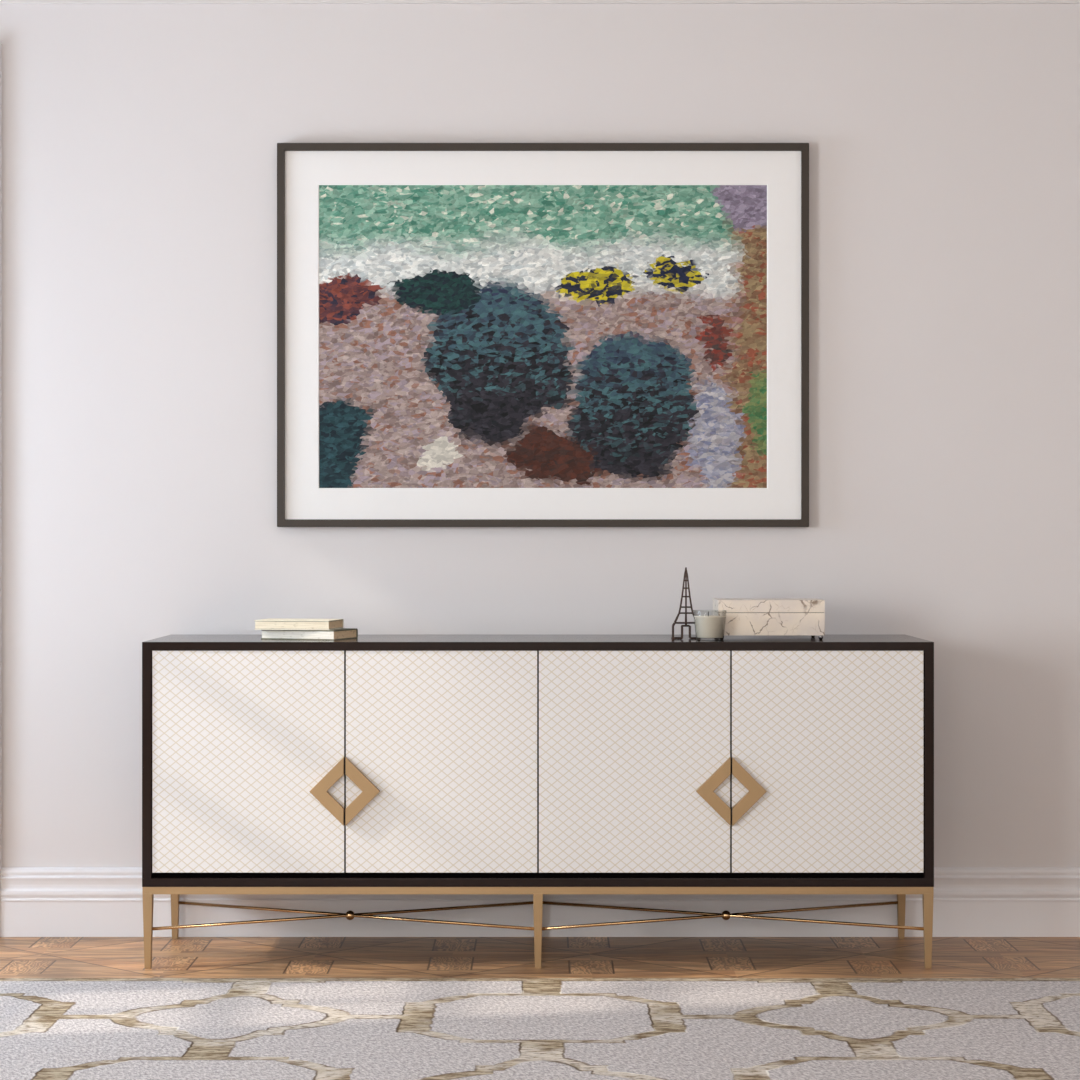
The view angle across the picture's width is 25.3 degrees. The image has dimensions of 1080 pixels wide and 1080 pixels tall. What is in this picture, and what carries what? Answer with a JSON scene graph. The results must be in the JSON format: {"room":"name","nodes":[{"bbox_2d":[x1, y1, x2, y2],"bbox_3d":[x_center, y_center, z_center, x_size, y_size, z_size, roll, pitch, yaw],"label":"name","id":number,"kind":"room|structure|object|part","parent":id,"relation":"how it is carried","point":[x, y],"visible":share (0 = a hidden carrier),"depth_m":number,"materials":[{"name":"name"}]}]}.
{"room":"living room","nodes":[
{"label":"living room","id":0,"kind":"room"},
{"bbox_2d":[0,4,1079,866],"bbox_3d":[0.150,-0.367,6.705,6.200,2.900,0.250,0,0,0],"label":"wall","id":1,"kind":"structure","parent":0,"point":[139,141],"depth_m":6.58,"materials":[{"name":"paint"}]},
{"bbox_2d":[0,43,1,889],"bbox_3d":[-2.046,-0.137,6.566,1.148,2.440,0.028,0,0,0],"label":"trim","id":2,"kind":"structure","parent":1,"relation":"attached to","point":[0,43],"depth_m":6.56,"materials":[{"name":"paint"}]},
{"bbox_2d":[0,867,1079,936],"bbox_3d":[0.764,0.990,6.569,4.472,0.187,0.022,0,0,0],"label":"baseboard","id":3,"kind":"structure","parent":1,"relation":"attached to","point":[34,901],"depth_m":6.56,"materials":[{"name":"paint"}]},
{"bbox_2d":[0,0,1079,3],"bbox_3d":[0.150,-1.643,6.550,5.700,0.349,0.060,0,0,0],"label":"trim","id":4,"kind":"structure","parent":1,"relation":"attached to","point":[1,1],"depth_m":6.57,"materials":[{"name":"paint"}]},
{"bbox_2d":[277,143,808,526],"bbox_3d":[0.008,-0.558,6.561,1.448,1.045,0.038,0,0,0],"label":"framed picture","id":5,"kind":"object","parent":1,"relation":"attached to","point":[469,334],"visible":1,"depth_m":6.56,"materials":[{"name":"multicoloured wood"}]},
{"bbox_2d":[319,185,766,487],"bbox_3d":[0.008,-0.555,6.558,1.241,0.846,0.002,0,0,0],"label":"print","id":6,"kind":"object","parent":5,"relation":"attached to","point":[471,336],"depth_m":6.56,"materials":[{"name":"paper"}]},
{"bbox_2d":[0,937,1079,977],"bbox_3d":[0.150,1.143,2.280,6.200,0.120,9.100,0,0,0],"label":"floor","id":7,"kind":"structure","parent":0,"point":[20,957],"depth_m":6.24,"materials":[{"name":"brown wood"}]},
{"bbox_2d":[142,635,933,968],"bbox_3d":[-0.005,0.670,6.303,2.000,0.826,0.493,0,0,0],"label":"sideboard","id":8,"kind":"object","parent":7,"relation":"on","point":[537,765],"visible":1,"depth_m":6.07,"materials":[{"name":"white paint"}]},
{"bbox_3d":[-0.992,0.988,6.082,0.025,0.190,0.025,0,0,0],"label":"leg","id":9,"kind":"part","parent":8,"relation":"part of","materials":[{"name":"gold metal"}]},
{"bbox_3d":[-0.992,0.988,6.532,0.025,0.190,0.025,0,0,0],"label":"leg","id":10,"kind":"part","parent":8,"relation":"part of","materials":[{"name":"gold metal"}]},
{"bbox_3d":[-0.737,0.560,6.083,0.485,0.561,0.020,0,0,0],"label":"door","id":11,"kind":"part","parent":8,"relation":"part of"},
{"bbox_2d":[261,628,357,639],"bbox_3d":[-0.601,0.245,6.275,0.209,0.026,0.147,0,0,20],"label":"book","id":12,"kind":"object","parent":8,"relation":"on","point":[343,633],"visible":0.82,"depth_m":6.21,"materials":[{"name":"beige paper"}]},
{"bbox_2d":[254,618,343,629],"bbox_3d":[-0.627,0.219,6.267,0.200,0.025,0.146,0,0,10],"label":"book","id":13,"kind":"object","parent":12,"relation":"on","point":[271,623],"visible":1,"depth_m":6.20,"materials":[{"name":"beige paper"}]},
{"bbox_3d":[-0.538,0.634,6.065,0.086,0.172,0.016,0,0,0],"label":"handle","id":14,"kind":"part","parent":8,"relation":"part of","materials":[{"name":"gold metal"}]},
{"bbox_3d":[-0.447,0.634,6.065,0.086,0.172,0.016,0,0,0],"label":"handle","id":15,"kind":"part","parent":8,"relation":"part of","materials":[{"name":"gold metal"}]},
{"bbox_3d":[-0.249,0.560,6.083,0.484,0.561,0.020,0,0,0],"label":"door","id":16,"kind":"part","parent":8,"relation":"part of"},
{"bbox_3d":[-0.005,0.988,6.082,0.025,0.190,0.025,0,0,0],"label":"leg","id":17,"kind":"part","parent":8,"relation":"part of","materials":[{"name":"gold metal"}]},
{"bbox_3d":[0.239,0.560,6.083,0.484,0.561,0.020,0,0,0],"label":"door","id":18,"kind":"part","parent":8,"relation":"part of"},
{"bbox_2d":[671,567,700,638],"bbox_3d":[0.380,0.164,6.250,0.073,0.187,0.048,0,0,0],"label":"figurine","id":19,"kind":"object","parent":8,"relation":"on","point":[685,579],"visible":0.91,"depth_m":6.24,"materials":[{"name":"brown metal"}]},
{"bbox_2d":[694,612,724,637],"bbox_3d":[0.435,0.219,6.166,0.086,0.077,0.086,0,0,0],"label":"glass candle","id":20,"kind":"object","parent":8,"relation":"on","point":[707,626],"visible":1,"depth_m":6.13,"materials":[{"name":"wax"}]},
{"bbox_3d":[0.437,0.634,6.065,0.086,0.172,0.016,0,0,0],"label":"handle","id":21,"kind":"part","parent":8,"relation":"part of","materials":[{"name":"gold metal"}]},
{"bbox_3d":[0.528,0.634,6.065,0.086,0.172,0.016,0,0,0],"label":"handle","id":22,"kind":"part","parent":8,"relation":"part of","materials":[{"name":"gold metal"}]},
{"bbox_2d":[713,598,824,639],"bbox_3d":[0.597,0.206,6.293,0.274,0.102,0.205,0,0,0],"label":"box","id":23,"kind":"object","parent":8,"relation":"on","point":[743,616],"visible":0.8,"depth_m":6.19,"materials":[{"name":"white stone"}]},
{"bbox_3d":[0.597,0.171,6.293,0.274,0.032,0.205,0,0,0],"label":"lid","id":24,"kind":"part","parent":23,"relation":"part of","materials":[{"name":"beige stone"}]},
{"bbox_3d":[0.727,0.560,6.083,0.485,0.561,0.020,0,0,0],"label":"door","id":25,"kind":"part","parent":8,"relation":"part of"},
{"bbox_3d":[0.982,0.988,6.532,0.025,0.190,0.025,0,0,0],"label":"leg","id":26,"kind":"part","parent":8,"relation":"part of","materials":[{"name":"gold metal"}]},
{"bbox_3d":[0.982,0.988,6.082,0.025,0.190,0.025,0,0,0],"label":"leg","id":27,"kind":"part","parent":8,"relation":"part of","materials":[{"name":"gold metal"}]},
{"bbox_2d":[0,978,1079,1079],"bbox_3d":[0.000,1.079,4.578,3.560,0.009,2.636,0,0,0],"label":"rug","id":28,"kind":"object","parent":7,"relation":"on","point":[51,1028],"visible":1,"depth_m":5.31,"materials":[{"name":"white fabric"}]}
]}

